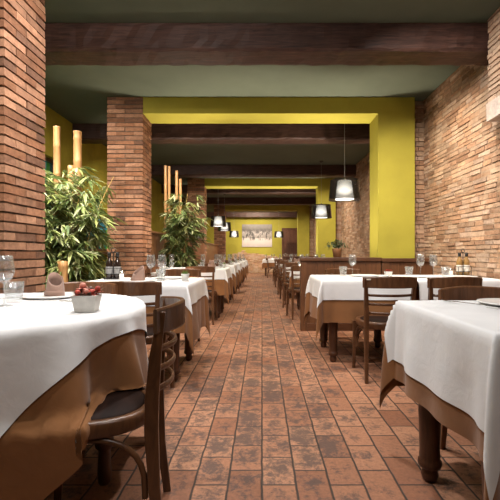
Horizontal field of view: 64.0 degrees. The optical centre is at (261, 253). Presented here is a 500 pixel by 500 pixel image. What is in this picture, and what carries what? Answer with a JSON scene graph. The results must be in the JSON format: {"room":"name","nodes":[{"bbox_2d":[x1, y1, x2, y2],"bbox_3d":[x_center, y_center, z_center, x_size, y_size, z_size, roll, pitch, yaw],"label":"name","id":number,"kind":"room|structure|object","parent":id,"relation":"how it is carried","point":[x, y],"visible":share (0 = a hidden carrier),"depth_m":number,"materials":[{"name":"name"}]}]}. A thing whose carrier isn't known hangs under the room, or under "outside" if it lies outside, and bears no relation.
{"room":"restaurant","nodes":[
{"label":"restaurant","id":0,"kind":"room"},
{"bbox_2d":[0,0,45,293],"bbox_3d":[-1.850,-0.558,2.735,0.491,3.121,0.482,0,0,0],"label":"brick pillar","id":1,"kind":"structure","parent":0,"point":[22,25],"depth_m":2.69,"materials":[{"name":"brick"}]},
{"bbox_2d":[43,104,185,276],"bbox_3d":[-3.190,-0.560,9.400,0.220,3.120,23.200,0,0,0],"label":"wall","id":2,"kind":"structure","parent":0,"point":[94,156],"depth_m":7.18,"materials":[{"name":"paint"}]},
{"bbox_2d":[45,156,52,204],"bbox_3d":[-3.120,-0.660,4.660,0.200,1.520,3.000,0,0,0],"label":"window","id":3,"kind":"structure","parent":2,"relation":"in","point":[48,160],"depth_m":6.01,"materials":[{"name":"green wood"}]},
{"bbox_2d":[86,215,107,253],"bbox_3d":[-3.150,-0.370,7.700,0.260,0.740,1.580,0,0,0],"label":"window","id":4,"kind":"structure","parent":2,"relation":"in","point":[101,224],"depth_m":7.92,"materials":[{"name":"teal glass"}]},
{"bbox_2d":[86,219,106,246],"bbox_3d":[-3.257,-0.427,7.700,0.045,0.555,1.380,0,0,0],"label":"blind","id":5,"kind":"object","parent":4,"relation":"attached to","point":[101,224],"depth_m":8.18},
{"bbox_2d":[107,97,151,277],"bbox_3d":[-1.850,-0.558,5.610,0.493,3.121,0.432,0,0,0],"label":"brick pillar","id":6,"kind":"structure","parent":0,"point":[129,133],"depth_m":5.40,"materials":[{"name":"brick"}]},
{"bbox_2d":[187,178,206,262],"bbox_3d":[-1.850,-0.558,11.410,0.492,3.121,0.431,0,0,0],"label":"brick pillar","id":7,"kind":"structure","parent":0,"point":[196,186],"depth_m":11.20,"materials":[{"name":"brick"}]},
{"bbox_2d":[193,241,203,263],"bbox_3d":[-1.770,0.315,11.155,0.320,1.370,0.060,0,0,0],"label":"wainscot","id":8,"kind":"structure","parent":7,"relation":"attached to","point":[200,252],"depth_m":11.15,"materials":[{"name":"brown wood"}]},
{"bbox_2d":[214,205,225,260],"bbox_3d":[-1.850,-0.558,17.610,0.492,3.121,0.431,0,0,0],"label":"brick pillar","id":9,"kind":"structure","parent":0,"point":[219,236],"depth_m":17.40,"materials":[{"name":"brick"}]},
{"bbox_2d":[206,218,296,272],"bbox_3d":[-0.420,-0.560,21.125,5.920,3.120,0.250,0,0,0],"label":"wall","id":10,"kind":"structure","parent":0,"point":[233,245],"depth_m":21.00,"materials":[{"name":"yellow paint"}]},
{"bbox_2d":[242,224,271,246],"bbox_3d":[-0.262,-0.960,20.974,1.570,1.180,0.043,0,0,0],"label":"framed photograph","id":11,"kind":"object","parent":10,"relation":"attached to","point":[253,235],"visible":1,"depth_m":20.95,"materials":[{"name":"beige paper"}]},
{"bbox_2d":[232,250,281,272],"bbox_3d":[-0.181,0.398,20.979,2.743,1.170,0.046,0,0,0],"label":"trim","id":12,"kind":"structure","parent":10,"relation":"attached to","point":[242,254],"depth_m":20.96,"materials":[{"name":"stone"}]},
{"bbox_2d":[282,228,296,255],"bbox_3d":[1.545,-0.180,20.944,1.010,2.360,0.111,0,0,0],"label":"door","id":13,"kind":"structure","parent":10,"relation":"in","point":[289,242],"depth_m":20.94,"materials":[{"name":"brown wood"}]},
{"bbox_2d":[44,273,481,499],"bbox_3d":[-0.420,1.060,9.400,5.920,0.120,23.800,0,0,0],"label":"floor","id":14,"kind":"structure","parent":0,"point":[260,410],"depth_m":2.28,"materials":[{"name":"tile"}]},
{"bbox_2d":[53,126,60,244],"bbox_3d":[-2.430,-0.255,4.740,0.086,2.510,0.084,0,0,0],"label":"bamboo pole","id":15,"kind":"object","parent":14,"relation":"on","point":[56,129],"visible":0.35,"depth_m":4.71,"materials":[{"name":"wood"}]},
{"bbox_2d":[57,261,67,281],"bbox_3d":[-2.030,0.535,4.080,0.107,0.930,0.104,0,0,0],"label":"bamboo pole","id":16,"kind":"object","parent":14,"relation":"on","point":[62,265],"visible":0.31,"depth_m":4.04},
{"bbox_2d":[68,165,73,231],"bbox_3d":[-2.225,-0.015,4.655,0.068,2.030,0.067,0,0,0],"label":"bamboo pole","id":17,"kind":"object","parent":14,"relation":"on","point":[70,167],"visible":0.14,"depth_m":4.63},
{"bbox_2d":[73,130,81,232],"bbox_3d":[-2.195,-0.230,4.760,0.098,2.460,0.096,0,0,0],"label":"bamboo pole","id":18,"kind":"object","parent":14,"relation":"on","point":[77,135],"visible":0.32,"depth_m":4.72,"materials":[{"name":"wood"}]},
{"bbox_2d":[43,166,126,291],"bbox_3d":[-2.259,-0.006,4.477,1.537,2.013,1.394,0,0,-40],"label":"bamboo plant","id":19,"kind":"object","parent":14,"relation":"on","point":[73,247],"visible":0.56,"depth_m":4.31,"materials":[{"name":"green plant"}]},
{"bbox_2d":[64,281,117,457],"bbox_3d":[-1.077,0.585,2.222,0.430,0.830,0.528,0,0,0],"label":"bistro chair","id":20,"kind":"object","parent":14,"relation":"on","point":[108,288],"visible":0.02,"depth_m":2.44,"materials":[{"name":"brown wood"}]},
{"bbox_2d":[94,436,113,485],"bbox_3d":[-1.210,0.618,1.745,1.276,0.764,1.276,0,0,0],"label":"round table","id":21,"kind":"object","parent":14,"relation":"on","point":[104,467],"visible":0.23,"depth_m":1.72,"materials":[{"name":"brown wood"}]},
{"bbox_2d":[0,329,147,499],"bbox_3d":[-1.199,0.614,1.728,1.435,0.760,1.421,0,0,-5],"label":"brown undercloth","id":22,"kind":"object","parent":21,"relation":"on","point":[43,447],"visible":0.39,"depth_m":1.26,"materials":[{"name":"fabric"}]},
{"bbox_2d":[0,292,147,437],"bbox_3d":[-1.205,0.426,1.743,1.366,0.392,1.364,0,0,0],"label":"tablecloth","id":23,"kind":"object","parent":22,"relation":"on","point":[42,341],"visible":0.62,"depth_m":1.33,"materials":[{"name":"fabric"}]},
{"bbox_2d":[21,292,74,298],"bbox_3d":[-1.110,0.221,2.120,0.292,0.015,0.292,0,0,0],"label":"dinner plate","id":24,"kind":"object","parent":23,"relation":"on","point":[67,294],"visible":0.69,"depth_m":2.07,"materials":[{"name":"ceramic"}]},
{"bbox_2d":[44,272,64,296],"bbox_3d":[-1.100,0.159,2.120,0.098,0.122,0.120,0,0,-10],"label":"folded napkin","id":25,"kind":"object","parent":24,"relation":"on","point":[54,286],"visible":1,"depth_m":2.11,"materials":[{"name":"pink fabric"}]},
{"bbox_2d":[71,283,103,312],"bbox_3d":[-0.704,0.172,1.598,0.148,0.114,0.148,0,0,-8],"label":"fruit bowl","id":26,"kind":"object","parent":23,"relation":"on","point":[88,299],"visible":1,"depth_m":1.56,"materials":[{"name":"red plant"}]},
{"bbox_2d":[71,293,101,312],"bbox_3d":[-0.700,0.196,1.600,0.094,0.066,0.094,0,0,-8],"label":"pot","id":27,"kind":"object","parent":26,"relation":"attached to","point":[82,302],"depth_m":1.56,"materials":[{"name":"ceramic"}]},
{"bbox_2d":[54,296,184,499],"bbox_3d":[-0.549,0.585,1.471,0.528,0.830,0.430,0,0,-11],"label":"bistro chair","id":28,"kind":"object","parent":14,"relation":"on","point":[122,411],"visible":0.59,"depth_m":1.32,"materials":[{"name":"brown wood"}]},
{"bbox_2d":[107,281,174,388],"bbox_3d":[-0.853,0.585,2.743,0.430,0.830,0.528,0,0,0],"label":"bistro chair","id":29,"kind":"object","parent":14,"relation":"on","point":[129,288],"visible":0.18,"depth_m":2.53,"materials":[{"name":"brown wood"}]},
{"bbox_2d":[146,266,158,276],"bbox_3d":[-1.677,0.585,5.843,0.430,0.830,0.528,0,0,0],"label":"bistro chair","id":30,"kind":"object","parent":14,"relation":"on","point":[150,269],"visible":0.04,"depth_m":5.62,"materials":[{"name":"brown wood"}]},
{"bbox_2d":[164,165,166,264],"bbox_3d":[-1.930,-0.385,8.000,0.062,2.770,0.060,0,0,0],"label":"bamboo pole","id":31,"kind":"object","parent":14,"relation":"on","point":[165,166],"visible":0.41,"depth_m":7.98,"materials":[{"name":"wood"}]},
{"bbox_2d":[168,166,170,255],"bbox_3d":[-1.862,-0.380,8.020,0.062,2.760,0.060,0,0,0],"label":"bamboo pole","id":32,"kind":"object","parent":14,"relation":"on","point":[169,167],"visible":0.3,"depth_m":8.00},
{"bbox_2d":[150,231,189,265],"bbox_3d":[-2.033,0.290,8.510,0.115,1.420,5.340,0,0,0],"label":"panel","id":33,"kind":"object","parent":14,"relation":"on","point":[156,246],"visible":0.1,"depth_m":7.62,"materials":[{"name":"brown wood"}]},
{"bbox_2d":[175,170,177,215],"bbox_3d":[-1.700,-0.330,7.970,0.062,2.660,0.060,0,0,0],"label":"bamboo pole","id":34,"kind":"object","parent":14,"relation":"on","point":[176,171],"visible":0.28,"depth_m":7.95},
{"bbox_2d":[179,179,181,213],"bbox_3d":[-1.632,-0.250,8.000,0.062,2.500,0.060,0,0,0],"label":"bamboo pole","id":35,"kind":"object","parent":14,"relation":"on","point":[180,180],"visible":0.25,"depth_m":7.98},
{"bbox_2d":[164,269,200,340],"bbox_3d":[-0.908,0.585,4.407,0.430,0.830,0.528,0,0,0],"label":"bistro chair","id":36,"kind":"object","parent":14,"relation":"on","point":[169,272],"visible":0.05,"depth_m":4.62,"materials":[{"name":"brown wood"}]},
{"bbox_2d":[174,333,192,381],"bbox_3d":[-1.025,0.618,3.460,0.900,0.764,0.880,0,0,0],"label":"dining table","id":37,"kind":"object","parent":14,"relation":"on","point":[187,351],"visible":0.21,"depth_m":3.13,"materials":[{"name":"brown wood"}]},
{"bbox_2d":[146,295,209,355],"bbox_3d":[-1.023,0.556,3.463,1.045,0.646,1.036,0,0,0],"label":"brown undercloth","id":38,"kind":"object","parent":37,"relation":"on","point":[199,317],"visible":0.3,"depth_m":3.23,"materials":[{"name":"fabric"}]},
{"bbox_2d":[92,278,208,312],"bbox_3d":[-1.024,0.347,3.463,1.016,0.235,1.007,0,0,0],"label":"tablecloth","id":39,"kind":"object","parent":38,"relation":"on","point":[191,290],"visible":0.41,"depth_m":3.12,"materials":[{"name":"fabric"}]},
{"bbox_2d":[104,248,121,279],"bbox_3d":[-1.345,0.086,3.620,0.150,0.284,0.084,0,0,-8],"label":"rack","id":40,"kind":"object","parent":39,"relation":"on","point":[113,268],"visible":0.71,"depth_m":3.58,"materials":[{"name":"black metal"}]},
{"bbox_2d":[106,253,112,277],"bbox_3d":[-1.380,0.101,3.615,0.062,0.229,0.062,0,0,0],"label":"oil bottle","id":41,"kind":"object","parent":40,"relation":"in","point":[109,264],"visible":1,"depth_m":3.59,"materials":[{"name":"black glass"}]},
{"bbox_2d":[114,253,120,277],"bbox_3d":[-1.310,0.101,3.625,0.062,0.229,0.062,0,0,0],"label":"oil bottle","id":42,"kind":"object","parent":40,"relation":"in","point":[117,263],"visible":0.96,"depth_m":3.60,"materials":[{"name":"black glass"}]},
{"bbox_2d":[119,279,155,281],"bbox_3d":[-1.030,0.221,3.320,0.292,0.015,0.292,0,0,0],"label":"dinner plate","id":43,"kind":"object","parent":39,"relation":"on","point":[146,280],"visible":0.45,"depth_m":3.33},
{"bbox_2d":[130,266,144,280],"bbox_3d":[-1.030,0.159,3.320,0.120,0.122,0.098,0,0,-10],"label":"folded napkin","id":44,"kind":"object","parent":43,"relation":"on","point":[139,274],"visible":1,"depth_m":3.29,"materials":[{"name":"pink fabric"}]},
{"bbox_2d":[154,276,181,278],"bbox_3d":[-0.860,0.221,3.730,0.292,0.015,0.292,0,0,0],"label":"dinner plate","id":45,"kind":"object","parent":39,"relation":"on","point":[158,277],"visible":0.85,"depth_m":3.76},
{"bbox_2d":[181,270,188,280],"bbox_3d":[-0.647,0.179,3.360,0.076,0.099,0.072,0,0,0],"label":"potted grass","id":46,"kind":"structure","parent":39,"relation":"on","point":[185,276],"depth_m":3.34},
{"bbox_2d":[181,274,188,280],"bbox_3d":[-0.645,0.198,3.360,0.072,0.062,0.072,0,0,0],"label":"pot","id":47,"kind":"object","parent":46,"relation":"attached to","point":[185,277],"depth_m":3.33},
{"bbox_2d":[157,194,211,266],"bbox_3d":[-1.466,-0.079,7.658,1.072,2.157,1.043,0,0,-12],"label":"bamboo plant","id":48,"kind":"object","parent":14,"relation":"on","point":[178,226],"visible":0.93,"depth_m":7.50,"materials":[{"name":"green plant"}]},
{"bbox_2d":[185,266,217,324],"bbox_3d":[-0.873,0.585,5.843,0.430,0.830,0.528,0,0,0],"label":"bistro chair","id":49,"kind":"object","parent":14,"relation":"on","point":[204,269],"visible":0.52,"depth_m":5.66,"materials":[{"name":"brown wood"}]},
{"bbox_2d":[206,242,218,262],"bbox_3d":[-1.942,0.300,14.510,0.115,1.400,5.700,0,0,0],"label":"panel","id":50,"kind":"object","parent":14,"relation":"on","point":[212,249],"visible":0.35,"depth_m":15.52,"materials":[{"name":"brown wood"}]},
{"bbox_2d":[217,295,223,317],"bbox_3d":[-0.960,0.618,6.550,0.770,0.764,0.800,0,0,0],"label":"dining table","id":51,"kind":"object","parent":14,"relation":"on","point":[220,298],"visible":0.18,"depth_m":6.27,"materials":[{"name":"brown wood"}]},
{"bbox_2d":[205,277,232,303],"bbox_3d":[-0.927,0.541,6.548,0.858,0.616,0.948,0,0,0],"label":"brown undercloth","id":52,"kind":"object","parent":51,"relation":"on","point":[222,287],"visible":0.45,"depth_m":6.13,"materials":[{"name":"fabric"}]},
{"bbox_2d":[177,267,232,281],"bbox_3d":[-0.939,0.345,6.548,0.849,0.232,0.919,0,0,0],"label":"tablecloth","id":53,"kind":"object","parent":52,"relation":"on","point":[225,273],"visible":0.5,"depth_m":6.13,"materials":[{"name":"fabric"}]},
{"bbox_2d":[275,260,281,286],"bbox_3d":[0.625,0.585,11.792,0.430,0.830,0.528,0,0,-8],"label":"bistro chair","id":54,"kind":"object","parent":14,"relation":"on","point":[277,272],"visible":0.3,"depth_m":11.62,"materials":[{"name":"brown wood"}]},
{"bbox_2d":[277,261,293,294],"bbox_3d":[0.615,0.585,10.058,0.430,0.830,0.528,0,0,8],"label":"bistro chair","id":55,"kind":"object","parent":14,"relation":"on","point":[280,262],"visible":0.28,"depth_m":10.22,"materials":[{"name":"brown wood"}]},
{"bbox_2d":[280,262,299,298],"bbox_3d":[0.625,0.585,8.692,0.430,0.830,0.528,0,0,-8],"label":"bistro chair","id":56,"kind":"object","parent":14,"relation":"on","point":[282,279],"visible":0.32,"depth_m":8.54,"materials":[{"name":"brown wood"}]},
{"bbox_2d":[282,263,299,307],"bbox_3d":[0.615,0.585,7.658,0.430,0.830,0.528,0,0,8],"label":"bistro chair","id":57,"kind":"object","parent":14,"relation":"on","point":[285,283],"visible":0.36,"depth_m":7.83,"materials":[{"name":"brown wood"}]},
{"bbox_2d":[286,265,299,319],"bbox_3d":[0.625,0.585,6.292,0.430,0.830,0.528,0,0,-8],"label":"bistro chair","id":58,"kind":"object","parent":14,"relation":"on","point":[292,289],"visible":0.44,"depth_m":6.10,"materials":[{"name":"brown wood"}]},
{"bbox_2d":[297,293,299,309],"bbox_3d":[0.955,0.618,6.975,0.800,0.764,0.750,0,0,0],"label":"dining table","id":59,"kind":"object","parent":14,"relation":"on","point":[298,294],"visible":0.11,"depth_m":7.18,"materials":[{"name":"brown wood"}]},
{"bbox_2d":[289,277,299,294],"bbox_3d":[0.954,0.521,6.972,0.944,0.575,0.885,0,0,0],"label":"brown undercloth","id":60,"kind":"object","parent":59,"relation":"on","point":[295,281],"visible":0.07,"depth_m":6.58,"materials":[{"name":"fabric"}]},
{"bbox_2d":[282,256,317,289],"bbox_3d":[1.058,0.527,11.050,0.985,0.945,0.150,0,0,0],"label":"wall","id":61,"kind":"structure","parent":14,"relation":"on","point":[284,258],"depth_m":10.99,"materials":[{"name":"brown wood"}]},
{"bbox_2d":[325,268,360,337],"bbox_3d":[0.952,0.585,4.547,0.430,0.830,0.528,0,0,0],"label":"bistro chair","id":62,"kind":"object","parent":14,"relation":"on","point":[334,271],"visible":0.06,"depth_m":4.77,"materials":[{"name":"brown wood"}]},
{"bbox_2d":[319,323,381,361],"bbox_3d":[0.950,0.618,4.000,0.810,0.764,0.840,0,0,0],"label":"dining table","id":63,"kind":"object","parent":14,"relation":"on","point":[333,327],"visible":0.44,"depth_m":3.69,"materials":[{"name":"brown wood"}]},
{"bbox_2d":[304,292,397,338],"bbox_3d":[0.919,0.513,3.999,0.896,0.560,0.982,0,0,0],"label":"brown undercloth","id":64,"kind":"object","parent":63,"relation":"on","point":[327,311],"visible":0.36,"depth_m":3.57,"materials":[{"name":"fabric"}]},
{"bbox_2d":[305,275,411,306],"bbox_3d":[0.928,0.356,3.999,0.891,0.254,0.960,0,0,0],"label":"tablecloth","id":65,"kind":"object","parent":64,"relation":"on","point":[323,287],"visible":0.7,"depth_m":3.56,"materials":[{"name":"fabric"}]},
{"bbox_2d":[351,274,378,276],"bbox_3d":[1.050,0.221,4.100,0.292,0.015,0.292,0,0,0],"label":"dinner plate","id":66,"kind":"object","parent":65,"relation":"on","point":[357,275],"visible":0.99,"depth_m":4.07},
{"bbox_2d":[384,269,391,275],"bbox_3d":[1.304,0.194,4.120,0.086,0.069,0.088,0,0,0],"label":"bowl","id":67,"kind":"object","parent":65,"relation":"on","point":[387,272],"visible":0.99,"depth_m":4.09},
{"bbox_2d":[300,257,433,330],"bbox_3d":[1.365,0.522,5.260,1.730,0.955,0.150,0,0,0],"label":"wall","id":68,"kind":"structure","parent":14,"relation":"on","point":[309,266],"depth_m":5.21,"materials":[{"name":"brown wood"}]},
{"bbox_2d":[325,239,348,256],"bbox_3d":[0.988,-0.081,5.266,0.341,0.251,0.168,0,0,0],"label":"potted plant","id":69,"kind":"object","parent":68,"relation":"on","point":[336,252],"visible":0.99,"depth_m":5.23,"materials":[{"name":"green plant"}]},
{"bbox_2d":[332,249,341,256],"bbox_3d":[0.985,-0.013,5.260,0.132,0.115,0.132,0,0,0],"label":"pot","id":70,"kind":"object","parent":69,"relation":"attached to","point":[336,252],"depth_m":5.21,"materials":[{"name":"ceramic"}]},
{"bbox_2d":[351,276,416,383],"bbox_3d":[0.991,0.585,3.278,0.430,0.830,0.528,0,0,0],"label":"bistro chair","id":71,"kind":"object","parent":14,"relation":"on","point":[376,320],"visible":0.66,"depth_m":3.10,"materials":[{"name":"brown wood"}]},
{"bbox_2d":[417,404,483,499],"bbox_3d":[1.115,0.618,1.573,0.870,0.764,0.825,0,0,0],"label":"dining table","id":72,"kind":"object","parent":14,"relation":"on","point":[429,456],"visible":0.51,"depth_m":1.73,"materials":[{"name":"brown wood"}]},
{"bbox_2d":[380,342,499,499],"bbox_3d":[1.115,0.611,1.571,1.034,0.755,0.987,0,0,0],"label":"brown undercloth","id":73,"kind":"object","parent":72,"relation":"on","point":[393,374],"visible":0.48,"depth_m":1.51,"materials":[{"name":"fabric"}]},
{"bbox_2d":[384,300,499,499],"bbox_3d":[1.123,0.460,1.560,1.015,0.461,0.958,0,0,0],"label":"tablecloth","id":74,"kind":"object","parent":73,"relation":"on","point":[451,348],"visible":0.96,"depth_m":1.41,"materials":[{"name":"fabric"}]},
{"bbox_2d":[477,298,499,305],"bbox_3d":[1.130,0.221,1.800,0.292,0.015,0.292,0,0,0],"label":"dinner plate","id":75,"kind":"object","parent":74,"relation":"on","point":[489,301],"visible":1,"depth_m":1.86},
{"bbox_2d":[427,277,482,299],"bbox_3d":[1.487,0.585,3.253,0.430,0.830,0.528,0,0,0],"label":"bistro chair","id":76,"kind":"object","parent":14,"relation":"on","point":[432,282],"visible":0.08,"depth_m":3.02,"materials":[{"name":"brown wood"}]},
{"bbox_2d":[438,286,499,448],"bbox_3d":[1.110,0.585,1.872,0.430,0.830,0.528,0,0,0],"label":"bistro chair","id":77,"kind":"object","parent":14,"relation":"on","point":[458,292],"visible":0.09,"depth_m":2.10,"materials":[{"name":"brown wood"}]},
{"bbox_3d":[-0.960,0.618,10.300,0.770,0.764,0.800,0,0,0],"label":"dining table","id":78,"kind":"object","parent":14,"relation":"on","visible":0},
{"bbox_2d":[238,269,242,282],"bbox_3d":[-0.957,0.542,10.298,0.913,0.617,0.949,0,0,0],"label":"brown undercloth","id":79,"kind":"object","parent":78,"relation":"on","point":[239,271],"visible":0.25,"depth_m":9.88,"materials":[{"name":"fabric"}]},
{"bbox_3d":[1.788,0.618,4.000,0.765,0.764,0.840,0,0,0],"label":"dining table","id":80,"kind":"object","parent":14,"relation":"on","visible":0},
{"bbox_2d":[416,281,419,299],"bbox_3d":[1.798,0.436,4.001,0.811,0.405,0.947,0,0,0],"label":"brown undercloth","id":81,"kind":"object","parent":80,"relation":"on","point":[417,290],"visible":0.08,"depth_m":4.43,"materials":[{"name":"fabric"}]},
{"bbox_2d":[392,275,499,299],"bbox_3d":[1.797,0.324,4.000,0.818,0.189,0.928,0,0,0],"label":"tablecloth","id":82,"kind":"object","parent":81,"relation":"on","point":[491,282],"visible":0.17,"depth_m":3.56,"materials":[{"name":"fabric"}]},
{"bbox_2d":[408,275,438,277],"bbox_3d":[1.580,0.221,3.920,0.292,0.015,0.292,0,0,0],"label":"dinner plate","id":83,"kind":"object","parent":82,"relation":"on","point":[417,276],"visible":0.9,"depth_m":3.93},
{"bbox_2d":[445,275,477,276],"bbox_3d":[1.930,0.221,3.880,0.292,0.015,0.292,0,0,0],"label":"dinner plate","id":84,"kind":"object","parent":82,"relation":"on","point":[446,275],"visible":0.66,"depth_m":3.93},
{"bbox_2d":[455,249,471,275],"bbox_3d":[2.070,0.086,4.120,0.150,0.284,0.084,0,0,0],"label":"rack","id":85,"kind":"object","parent":82,"relation":"on","point":[458,271],"visible":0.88,"depth_m":4.08,"materials":[{"name":"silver metal"}]},
{"bbox_2d":[456,253,462,274],"bbox_3d":[2.034,0.101,4.120,0.062,0.229,0.062,0,0,0],"label":"oil bottle","id":86,"kind":"object","parent":85,"relation":"in","point":[459,262],"visible":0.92,"depth_m":4.10,"materials":[{"name":"yellow glass"}]},
{"bbox_2d":[463,253,469,274],"bbox_3d":[2.106,0.101,4.120,0.062,0.229,0.062,0,0,0],"label":"oil bottle","id":87,"kind":"object","parent":85,"relation":"in","point":[466,262],"visible":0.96,"depth_m":4.10,"materials":[{"name":"yellow glass"}]},
{"bbox_3d":[-0.960,0.618,8.400,0.770,0.764,0.800,0,0,0],"label":"dining table","id":88,"kind":"object","parent":14,"relation":"on","visible":0},
{"bbox_2d":[232,272,238,290],"bbox_3d":[-0.961,0.541,8.398,0.921,0.616,0.956,0,0,0],"label":"brown undercloth","id":89,"kind":"object","parent":88,"relation":"on","point":[235,280],"visible":0.24,"depth_m":7.99,"materials":[{"name":"fabric"}]},
{"bbox_2d":[198,264,238,275],"bbox_3d":[-0.962,0.346,8.399,0.891,0.233,0.924,0,0,0],"label":"tablecloth","id":90,"kind":"object","parent":89,"relation":"on","point":[233,268],"visible":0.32,"depth_m":7.99,"materials":[{"name":"fabric"}]},
{"bbox_3d":[0.410,0.618,18.650,0.700,0.764,0.700,0,0,0],"label":"dining table","id":91,"kind":"object","parent":14,"relation":"on","visible":0},
{"bbox_2d":[262,263,274,268],"bbox_3d":[0.410,0.521,18.645,0.839,0.575,0.838,0,0,0],"label":"brown undercloth","id":92,"kind":"object","parent":91,"relation":"on","point":[264,265],"visible":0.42,"depth_m":18.28,"materials":[{"name":"fabric"}]},
{"bbox_2d":[225,205,308,255],"bbox_3d":[0.229,-0.559,17.610,3.673,3.118,0.420,0,0,0],"label":"arch","id":93,"kind":"object","parent":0,"point":[302,210],"visible":0.72,"depth_m":17.40,"materials":[{"name":"paint"}]},
{"bbox_2d":[205,178,335,256],"bbox_3d":[0.229,-0.559,11.410,3.673,3.118,0.420,0,0,0],"label":"arch","id":94,"kind":"object","parent":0,"point":[325,228],"visible":0.59,"depth_m":11.20,"materials":[{"name":"paint"}]},
{"bbox_2d":[43,0,499,211],"bbox_3d":[-0.420,-2.180,9.400,5.920,0.120,23.800,0,0,0],"label":"ceiling","id":95,"kind":"structure","parent":0,"point":[79,94],"depth_m":4.75,"materials":[{"name":"paint"}]},
{"bbox_2d":[210,215,225,226],"bbox_3d":[-1.310,-1.468,11.950,0.480,1.300,0.480,0,0,0],"label":"pendant lamp","id":96,"kind":"object","parent":95,"relation":"hanging from","point":[217,220],"visible":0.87,"depth_m":11.82,"materials":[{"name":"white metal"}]},
{"bbox_2d":[72,124,369,143],"bbox_3d":[-0.420,-1.990,6.654,5.320,0.257,0.325,0,0,0],"label":"ceiling beam","id":97,"kind":"structure","parent":95,"relation":"attached to","point":[91,133],"depth_m":6.50,"materials":[{"name":"brown wood"}]},
{"bbox_2d":[218,194,230,230],"bbox_3d":[-1.330,-1.468,14.200,0.480,1.300,0.480,0,0,0],"label":"pendant lamp","id":98,"kind":"object","parent":95,"relation":"hanging from","point":[228,224],"visible":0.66,"depth_m":14.08,"materials":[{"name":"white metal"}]},
{"bbox_2d":[229,231,238,237],"bbox_3d":[-1.370,-1.468,19.600,0.480,1.300,0.480,0,0,0],"label":"pendant lamp","id":99,"kind":"object","parent":95,"relation":"hanging from","point":[235,234],"visible":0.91,"depth_m":19.47,"materials":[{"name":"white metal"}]},
{"bbox_2d":[161,185,315,194],"bbox_3d":[-0.420,-1.990,12.399,5.320,0.257,0.315,0,0,0],"label":"ceiling beam","id":100,"kind":"structure","parent":95,"relation":"attached to","point":[184,187],"depth_m":12.25,"materials":[{"name":"brown wood"}]},
{"bbox_2d":[182,197,315,204],"bbox_3d":[-0.420,-1.990,15.149,5.320,0.257,0.315,0,0,0],"label":"ceiling beam","id":101,"kind":"structure","parent":95,"relation":"attached to","point":[210,200],"depth_m":15.00,"materials":[{"name":"brown wood"}]},
{"bbox_2d":[206,212,296,217],"bbox_3d":[-0.420,-1.990,20.459,5.320,0.257,0.335,0,0,0],"label":"ceiling beam","id":102,"kind":"structure","parent":95,"relation":"attached to","point":[209,214],"depth_m":20.30,"materials":[{"name":"brown wood"}]},
{"bbox_2d":[151,165,355,177],"bbox_3d":[-0.420,-1.991,9.649,5.320,0.257,0.315,0,0,0],"label":"ceiling beam","id":103,"kind":"structure","parent":95,"relation":"attached to","point":[193,171],"depth_m":9.50,"materials":[{"name":"brown wood"}]},
{"bbox_2d":[43,23,489,65],"bbox_3d":[-0.420,-1.990,3.824,5.320,0.257,0.325,0,0,0],"label":"ceiling beam","id":104,"kind":"structure","parent":95,"relation":"attached to","point":[103,44],"depth_m":3.67,"materials":[{"name":"brown wood"}]},
{"bbox_2d":[274,211,283,237],"bbox_3d":[0.840,-1.468,19.900,0.480,1.300,0.480,0,0,0],"label":"pendant lamp","id":105,"kind":"object","parent":95,"relation":"hanging from","point":[277,234],"visible":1,"depth_m":19.78,"materials":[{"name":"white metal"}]},
{"bbox_2d":[311,161,331,218],"bbox_3d":[1.355,-1.468,9.150,0.480,1.300,0.480,0,0,0],"label":"pendant lamp","id":106,"kind":"object","parent":95,"relation":"hanging from","point":[320,209],"visible":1,"depth_m":9.02,"materials":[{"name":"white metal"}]},
{"bbox_2d":[329,124,360,201],"bbox_3d":[1.255,-1.468,6.080,0.480,1.300,0.480,0,0,0],"label":"pendant lamp","id":107,"kind":"object","parent":95,"relation":"hanging from","point":[346,188],"visible":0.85,"depth_m":5.95,"materials":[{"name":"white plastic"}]},
{"bbox_2d":[143,97,414,257],"bbox_3d":[0.229,-0.559,5.610,3.673,3.118,0.420,0,0,0],"label":"arch","id":108,"kind":"object","parent":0,"point":[391,120],"visible":0.69,"depth_m":5.40,"materials":[{"name":"paint"}]},
{"bbox_2d":[313,65,499,278],"bbox_3d":[2.358,-0.560,9.400,0.264,3.120,23.200,0,0,0],"label":"wall","id":109,"kind":"structure","parent":0,"point":[461,151],"depth_m":4.57,"materials":[{"name":"brick"}]},
{"bbox_2d":[309,206,312,255],"bbox_3d":[2.151,-0.559,17.693,0.218,3.118,0.414,0,0,0],"label":"trim","id":110,"kind":"structure","parent":109,"relation":"attached to","point":[310,207],"depth_m":17.50,"materials":[{"name":"brick"}]},
{"bbox_2d":[336,200,340,248],"bbox_3d":[2.151,-0.559,11.493,0.218,3.118,0.414,0,0,0],"label":"trim","id":111,"kind":"structure","parent":109,"relation":"attached to","point":[338,204],"depth_m":11.30,"materials":[{"name":"brick"}]},
{"bbox_2d":[415,101,424,257],"bbox_3d":[2.151,-0.559,5.713,0.218,3.118,0.414,0,0,0],"label":"trim","id":112,"kind":"structure","parent":109,"relation":"attached to","point":[419,107],"depth_m":5.52,"materials":[{"name":"brick"}]},
{"bbox_2d":[486,7,499,121],"bbox_3d":[2.144,-1.656,2.910,0.233,0.923,1.427,0,0,0],"label":"trim","id":113,"kind":"structure","parent":109,"relation":"attached to","point":[493,57],"depth_m":3.52,"materials":[{"name":"brick"}]},
{"bbox_3d":[-1.663,0.618,6.550,0.545,0.764,0.800,0,0,0],"label":"dining table","id":114,"kind":"object","parent":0,"visible":0},
{"bbox_3d":[-1.691,0.527,6.551,0.630,0.589,0.944,0,0,0],"label":"brown undercloth","id":115,"kind":"object","parent":114,"relation":"on","visible":0},
{"bbox_2d":[150,267,182,277],"bbox_3d":[-1.681,0.345,6.552,0.624,0.232,0.917,0,0,0],"label":"tablecloth","id":116,"kind":"object","parent":115,"relation":"on","point":[161,271],"visible":0.22,"depth_m":6.13,"materials":[{"name":"fabric"}]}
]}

